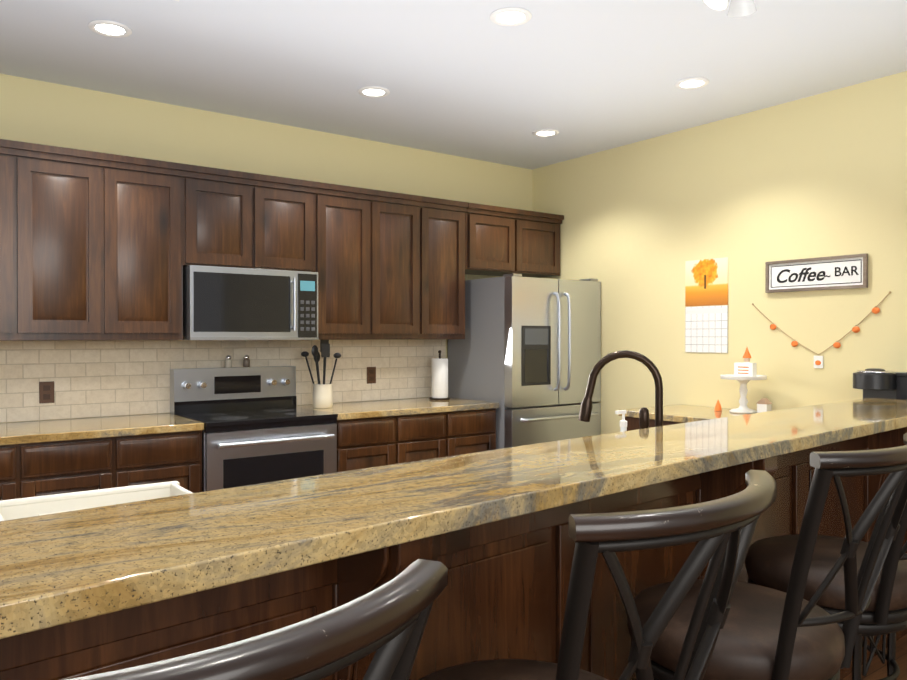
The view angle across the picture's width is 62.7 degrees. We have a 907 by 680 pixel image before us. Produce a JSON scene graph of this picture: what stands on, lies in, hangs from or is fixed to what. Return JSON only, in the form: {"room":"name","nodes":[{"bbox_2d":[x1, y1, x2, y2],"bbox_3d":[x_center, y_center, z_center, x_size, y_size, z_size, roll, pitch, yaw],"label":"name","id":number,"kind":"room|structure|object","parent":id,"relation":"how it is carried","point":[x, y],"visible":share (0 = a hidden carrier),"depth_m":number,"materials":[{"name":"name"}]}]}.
{"room":"kitchen","nodes":[
{"label":"kitchen","id":0,"kind":"room"},
{"bbox_2d":[0,74,531,422],"bbox_3d":[-2.416,-0.022,3.939,7.790,2.740,0.120,0,0,-37],"label":"wall","id":1,"kind":"structure","parent":0,"point":[45,113],"depth_m":4.65,"materials":[{"name":"beige paint"}]},
{"bbox_2d":[0,143,35,338],"bbox_3d":[-2.398,-0.477,3.655,0.525,0.908,0.349,0,0,-37],"label":"upper cabinet","id":2,"kind":"object","parent":1,"relation":"attached to","point":[17,164],"depth_m":3.65,"materials":[{"name":"brown wood"}]},
{"bbox_2d":[36,147,119,338],"bbox_3d":[-2.082,-0.478,3.890,0.525,0.908,0.349,0,0,-37],"label":"upper cabinet","id":3,"kind":"object","parent":1,"relation":"attached to","point":[99,246],"depth_m":3.80,"materials":[{"name":"brown wood"}]},
{"bbox_2d":[120,159,199,338],"bbox_3d":[-1.757,-0.479,4.131,0.549,0.908,0.349,0,0,-37],"label":"upper cabinet","id":4,"kind":"object","parent":1,"relation":"attached to","point":[160,205],"depth_m":4.03,"materials":[{"name":"brown wood"}]},
{"bbox_2d":[0,339,445,422],"bbox_3d":[-2.060,0.217,4.123,4.980,0.428,0.007,0,0,-37],"label":"backsplash","id":5,"kind":"structure","parent":1,"relation":"attached to","point":[103,378],"depth_m":4.36,"materials":[{"name":"tile"}]},
{"bbox_2d":[39,381,53,402],"bbox_3d":[-2.192,0.282,4.016,0.072,0.116,0.007,0,0,-37],"label":"electrical outlet","id":6,"kind":"object","parent":5,"relation":"attached to","point":[46,392],"visible":1,"depth_m":4.01,"materials":[{"name":"brown plastic"}]},
{"bbox_2d":[367,367,375,383],"bbox_3d":[-0.575,0.246,5.218,0.072,0.116,0.007,0,0,-37],"label":"electrical outlet","id":7,"kind":"object","parent":5,"relation":"attached to","point":[371,374],"visible":1,"depth_m":5.21,"materials":[{"name":"brown plastic"}]},
{"bbox_2d":[200,171,267,268],"bbox_3d":[-1.406,-0.676,4.392,0.465,0.518,0.349,0,0,-37],"label":"upper cabinet","id":8,"kind":"object","parent":1,"relation":"attached to","point":[233,208],"depth_m":4.28,"materials":[{"name":"brown wood"}]},
{"bbox_2d":[183,265,318,339],"bbox_3d":[-1.240,-0.206,4.448,0.770,0.412,0.457,0,0,-37],"label":"microwave","id":9,"kind":"object","parent":8,"relation":"attached to","point":[226,303],"visible":1,"depth_m":4.27,"materials":[{"name":"silver metal"}]},
{"bbox_2d":[268,179,319,274],"bbox_3d":[-1.140,-0.677,4.590,0.462,0.518,0.349,0,0,-37],"label":"upper cabinet","id":10,"kind":"object","parent":1,"relation":"attached to","point":[293,208],"depth_m":4.51,"materials":[{"name":"brown wood"}]},
{"bbox_2d":[318,187,383,338],"bbox_3d":[-0.797,-0.483,4.846,0.531,0.908,0.349,0,0,-37],"label":"upper cabinet","id":11,"kind":"object","parent":1,"relation":"attached to","point":[351,277],"depth_m":4.74,"materials":[{"name":"brown wood"}]},
{"bbox_2d":[384,195,431,338],"bbox_3d":[-0.481,-0.484,5.081,0.520,0.908,0.349,0,0,-37],"label":"upper cabinet","id":12,"kind":"object","parent":1,"relation":"attached to","point":[407,222],"depth_m":5.00,"materials":[{"name":"brown wood"}]},
{"bbox_2d":[432,199,467,338],"bbox_3d":[-0.194,-0.485,5.294,0.460,0.908,0.349,0,0,-37],"label":"upper cabinet","id":13,"kind":"object","parent":1,"relation":"attached to","point":[448,219],"depth_m":5.20,"materials":[{"name":"brown wood"}]},
{"bbox_2d":[465,203,563,277],"bbox_3d":[0.378,-0.741,5.707,0.944,0.470,0.368,0,0,-37],"label":"upper cabinet","id":14,"kind":"object","parent":1,"relation":"attached to","point":[500,241],"visible":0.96,"depth_m":5.55,"materials":[{"name":"brown wood"}]},
{"bbox_2d":[0,0,906,169],"bbox_3d":[0.019,-1.437,0.658,7.790,0.120,8.280,0,0,-37],"label":"ceiling","id":15,"kind":"structure","parent":0,"point":[466,79],"depth_m":3.72,"materials":[{"name":"white paint"}]},
{"bbox_2d":[88,20,131,37],"bbox_3d":[-1.530,-1.384,3.320,0.180,0.010,0.180,0,0,-37],"label":"recessed light","id":16,"kind":"object","parent":15,"relation":"in","point":[108,28],"visible":0.94,"depth_m":3.31,"materials":[{"name":"white"}]},
{"bbox_2d":[358,86,389,97],"bbox_3d":[-0.447,-1.388,4.175,0.180,0.010,0.180,0,0,-37],"label":"recessed light","id":17,"kind":"object","parent":15,"relation":"in","point":[373,91],"visible":0.96,"depth_m":4.16,"materials":[{"name":"white"}]},
{"bbox_2d":[490,7,531,25],"bbox_3d":[0.245,-1.384,3.195,0.180,0.010,0.180,0,0,-37],"label":"recessed light","id":18,"kind":"object","parent":15,"relation":"in","point":[511,16],"visible":1,"depth_m":3.19,"materials":[{"name":"white"}]},
{"bbox_2d":[532,129,558,136],"bbox_3d":[0.621,-1.393,5.019,0.180,0.010,0.180,0,0,-37],"label":"recessed light","id":19,"kind":"object","parent":15,"relation":"in","point":[545,133],"visible":1,"depth_m":5.01,"materials":[{"name":"white"}]},
{"bbox_2d":[675,77,708,88],"bbox_3d":[1.291,-1.388,4.035,0.180,0.010,0.180,0,0,-37],"label":"recessed light","id":20,"kind":"object","parent":15,"relation":"in","point":[693,83],"visible":1,"depth_m":4.03,"materials":[{"name":"white"}]},
{"bbox_2d":[702,0,756,16],"bbox_3d":[0.939,-1.289,2.662,0.457,0.195,0.133,0,0,-37],"label":"track light","id":21,"kind":"object","parent":15,"relation":"attached to","point":[739,8],"visible":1,"depth_m":2.73,"materials":[{"name":"silver metal"}]},
{"bbox_2d":[532,71,906,434],"bbox_3d":[3.132,-0.018,2.906,0.120,2.740,8.160,0,0,-37],"label":"wall","id":22,"kind":"structure","parent":0,"point":[749,194],"depth_m":4.56,"materials":[{"name":"beige paint"}]},
{"bbox_2d":[685,257,727,352],"bbox_3d":[1.632,-0.220,4.814,0.005,0.603,0.315,0,0,-37],"label":"calendar","id":23,"kind":"object","parent":22,"relation":"attached to","point":[706,321],"visible":1,"depth_m":4.81,"materials":[{"name":"white paper"}]},
{"bbox_2d":[765,253,867,292],"bbox_3d":[2.050,-0.374,4.237,0.022,0.184,0.580,0,0,-37],"label":"sign","id":24,"kind":"object","parent":22,"relation":"attached to","point":[774,269],"visible":1,"depth_m":4.21,"materials":[{"name":"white wood"}]},
{"bbox_2d":[777,267,824,282],"bbox_3d":[2.002,-0.375,4.298,0.001,0.079,0.288,0,0,-37],"label":"coffee sign","id":25,"kind":"object","parent":24,"relation":"attached to","point":[806,272],"visible":1,"depth_m":4.28,"materials":[{"name":"black paint"}]},
{"bbox_2d":[835,266,858,275],"bbox_3d":[2.158,-0.378,4.088,0.001,0.051,0.129,0,0,-37],"label":"sign","id":26,"kind":"object","parent":24,"relation":"attached to","point":[845,268],"visible":1,"depth_m":4.09,"materials":[{"name":"black paint"}]},
{"bbox_2d":[752,291,890,367],"bbox_3d":[2.060,-0.049,4.234,0.016,0.417,0.796,0,0,-37],"label":"garland","id":27,"kind":"object","parent":22,"relation":"hanging from","point":[818,361],"visible":1,"depth_m":4.21,"materials":[{"name":"twine string"},{"name":"orange felt"}]},
{"bbox_2d":[842,634,906,679],"bbox_3d":[0.019,1.423,0.672,7.790,0.120,8.280,0,0,-37],"label":"floor","id":28,"kind":"structure","parent":0,"point":[877,669],"depth_m":3.08,"materials":[{"name":"brown wood"}]},
{"bbox_2d":[0,441,39,500],"bbox_3d":[-2.324,0.911,3.533,0.520,0.876,0.624,0,0,-37],"label":"base cabinet","id":29,"kind":"object","parent":28,"relation":"on","point":[19,460],"depth_m":3.41,"materials":[{"name":"brown wood"}]},
{"bbox_2d":[40,433,131,495],"bbox_3d":[-2.005,0.910,3.770,0.539,0.876,0.624,0,0,-37],"label":"base cabinet","id":30,"kind":"object","parent":28,"relation":"on","point":[47,457],"depth_m":3.57,"materials":[{"name":"brown wood"}]},
{"bbox_2d":[0,413,203,440],"bbox_3d":[-2.678,0.456,3.263,2.960,0.038,0.634,0,0,-37],"label":"countertop","id":31,"kind":"structure","parent":30,"relation":"on","point":[146,423],"depth_m":3.78,"materials":[{"name":"beige stone"}]},
{"bbox_2d":[132,429,203,492],"bbox_3d":[-1.694,0.909,4.002,0.501,0.876,0.624,0,0,-37],"label":"base cabinet","id":32,"kind":"object","parent":28,"relation":"on","point":[165,455],"depth_m":3.80,"materials":[{"name":"brown wood"}]},
{"bbox_2d":[170,366,337,491],"bbox_3d":[-1.158,0.748,4.346,0.765,1.155,0.709,0,0,-37],"label":"range","id":33,"kind":"object","parent":28,"relation":"on","point":[260,427],"visible":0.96,"depth_m":4.24,"materials":[{"name":"silver metal"}]},
{"bbox_2d":[225,355,231,367],"bbox_3d":[-1.380,0.131,4.566,0.040,0.075,0.039,0,0,-37],"label":"shaker","id":34,"kind":"object","parent":33,"relation":"on","point":[228,362],"visible":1,"depth_m":4.55,"materials":[{"name":"clear glass"}]},
{"bbox_2d":[243,355,249,366],"bbox_3d":[-1.288,0.131,4.635,0.040,0.075,0.039,0,0,-37],"label":"shaker","id":35,"kind":"object","parent":33,"relation":"on","point":[246,361],"visible":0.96,"depth_m":4.62,"materials":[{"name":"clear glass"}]},
{"bbox_2d":[66,559,447,679],"bbox_3d":[-0.336,0.785,0.737,0.490,1.154,0.632,0,0,-37],"label":"bar stool","id":36,"kind":"object","parent":28,"relation":"on","point":[387,621],"visible":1,"depth_m":0.55,"materials":[{"name":"black metal"}]},
{"bbox_2d":[296,397,498,471],"bbox_3d":[-0.374,0.885,4.979,1.241,0.914,0.634,0,0,-37],"label":"base cabinet","id":37,"kind":"object","parent":28,"relation":"on","point":[370,434],"visible":0.4,"depth_m":4.72,"materials":[{"name":"brown wood"}]},
{"bbox_2d":[301,340,340,407],"bbox_3d":[-0.840,0.211,4.726,0.228,0.435,0.160,0,0,-37],"label":"utensil crock","id":38,"kind":"object","parent":37,"relation":"on","point":[323,395],"visible":1,"depth_m":4.68,"materials":[{"name":"beige ceramic"}]},
{"bbox_2d":[429,350,449,399],"bbox_3d":[-0.098,0.249,5.340,0.150,0.353,0.150,0,0,-37],"label":"paper towel","id":39,"kind":"object","parent":37,"relation":"on","point":[439,378],"visible":1,"depth_m":5.29,"materials":[{"name":"white paper"}]},
{"bbox_2d":[0,398,906,679],"bbox_3d":[0.090,0.824,1.626,5.510,1.070,0.469,0,0,-42],"label":"bar","id":40,"kind":"object","parent":28,"relation":"on","point":[104,588],"visible":0.71,"depth_m":1.42,"materials":[{"name":"beige stone"}]},
{"bbox_2d":[448,273,600,448],"bbox_3d":[0.543,0.434,5.536,0.870,1.772,0.812,0,0,-37],"label":"fridge","id":41,"kind":"object","parent":28,"relation":"on","point":[525,353],"visible":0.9,"depth_m":5.22,"materials":[{"name":"silver metal"}]},
{"bbox_2d":[419,470,776,679],"bbox_3d":[0.172,0.783,1.201,0.502,1.154,0.632,0,0,-37],"label":"bar stool","id":42,"kind":"object","parent":28,"relation":"on","point":[721,530],"visible":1,"depth_m":0.95,"materials":[{"name":"black metal"}]},
{"bbox_2d":[618,404,744,430],"bbox_3d":[-0.165,0.898,2.321,5.866,0.914,2.250,0,0,-37],"label":"countertop","id":43,"kind":"structure","parent":28,"relation":"on","point":[677,414],"depth_m":4.43,"materials":[{"name":"beige stone"}]},
{"bbox_2d":[0,481,191,520],"bbox_3d":[-0.713,0.390,1.518,0.394,0.109,0.344,0,0,-37],"label":"tub","id":44,"kind":"object","parent":43,"relation":"on","point":[12,509],"visible":0.21,"depth_m":1.64,"materials":[{"name":"beige plastic"}]},
{"bbox_2d":[578,350,662,426],"bbox_3d":[0.591,0.237,2.604,0.307,0.403,0.060,0,0,13],"label":"faucet","id":45,"kind":"object","parent":43,"relation":"on","point":[587,405],"visible":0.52,"depth_m":2.60,"materials":[{"name":"brown metal"}]},
{"bbox_2d":[615,410,626,431],"bbox_3d":[0.574,0.339,2.525,0.063,0.201,0.056,0,0,-37],"label":"soap dispenser","id":46,"kind":"object","parent":43,"relation":"on","point":[623,424],"visible":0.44,"depth_m":2.52,"materials":[{"name":"white plastic"}]},
{"bbox_2d":[639,407,648,428],"bbox_3d":[0.652,0.335,2.548,0.044,0.209,0.044,0,0,-37],"label":"handle","id":47,"kind":"object","parent":43,"relation":"on","point":[643,417],"visible":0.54,"depth_m":2.53,"materials":[{"name":"brown metal"}]},
{"bbox_2d":[714,400,721,410],"bbox_3d":[1.609,0.394,4.529,0.044,0.070,0.043,0,0,-37],"label":"decor","id":48,"kind":"object","parent":43,"relation":"on","point":[718,407],"visible":1,"depth_m":4.52,"materials":[{"name":"orange"}]},
{"bbox_2d":[720,374,766,413],"bbox_3d":[1.722,0.320,4.426,0.259,0.219,0.259,0,0,-37],"label":"cake stand","id":49,"kind":"object","parent":43,"relation":"on","point":[743,381],"visible":0.94,"depth_m":4.40,"materials":[{"name":"white ceramic"}]},
{"bbox_2d":[734,362,756,376],"bbox_3d":[1.726,0.177,4.410,0.042,0.085,0.120,0,0,-37],"label":"block sign","id":50,"kind":"object","parent":49,"relation":"on","point":[746,369],"visible":0.96,"depth_m":4.39,"materials":[{"name":"white wood"}]},
{"bbox_2d":[743,348,750,362],"bbox_3d":[1.755,0.129,4.456,0.052,0.182,0.051,0,0,-37],"label":"decor","id":51,"kind":"object","parent":50,"relation":"on","point":[746,356],"visible":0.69,"depth_m":4.44,"materials":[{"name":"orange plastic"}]},
{"bbox_2d":[756,398,771,412],"bbox_3d":[1.804,0.384,4.325,0.054,0.092,0.072,0,0,-37],"label":"decor","id":52,"kind":"object","parent":43,"relation":"on","point":[763,404],"visible":0.8,"depth_m":4.31,"materials":[{"name":"white plastic"}]},
{"bbox_2d":[853,368,906,399],"bbox_3d":[2.179,0.288,3.717,0.323,0.291,0.278,0,0,-37],"label":"coffee maker","id":53,"kind":"object","parent":43,"relation":"on","point":[879,383],"visible":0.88,"depth_m":3.66,"materials":[{"name":"black plastic"}]},
{"bbox_2d":[627,433,906,679],"bbox_3d":[0.701,0.780,1.677,0.489,1.154,0.632,0,0,-37],"label":"bar stool","id":54,"kind":"object","parent":28,"relation":"on","point":[766,633],"visible":0.9,"depth_m":1.51,"materials":[{"name":"black metal"}]},
{"bbox_2d":[745,502,906,679],"bbox_3d":[1.158,0.778,2.113,0.492,1.154,0.632,0,0,-37],"label":"bar stool","id":55,"kind":"object","parent":28,"relation":"on","point":[769,562],"visible":0.46,"depth_m":2.00,"materials":[{"name":"brown leather"}]}
]}

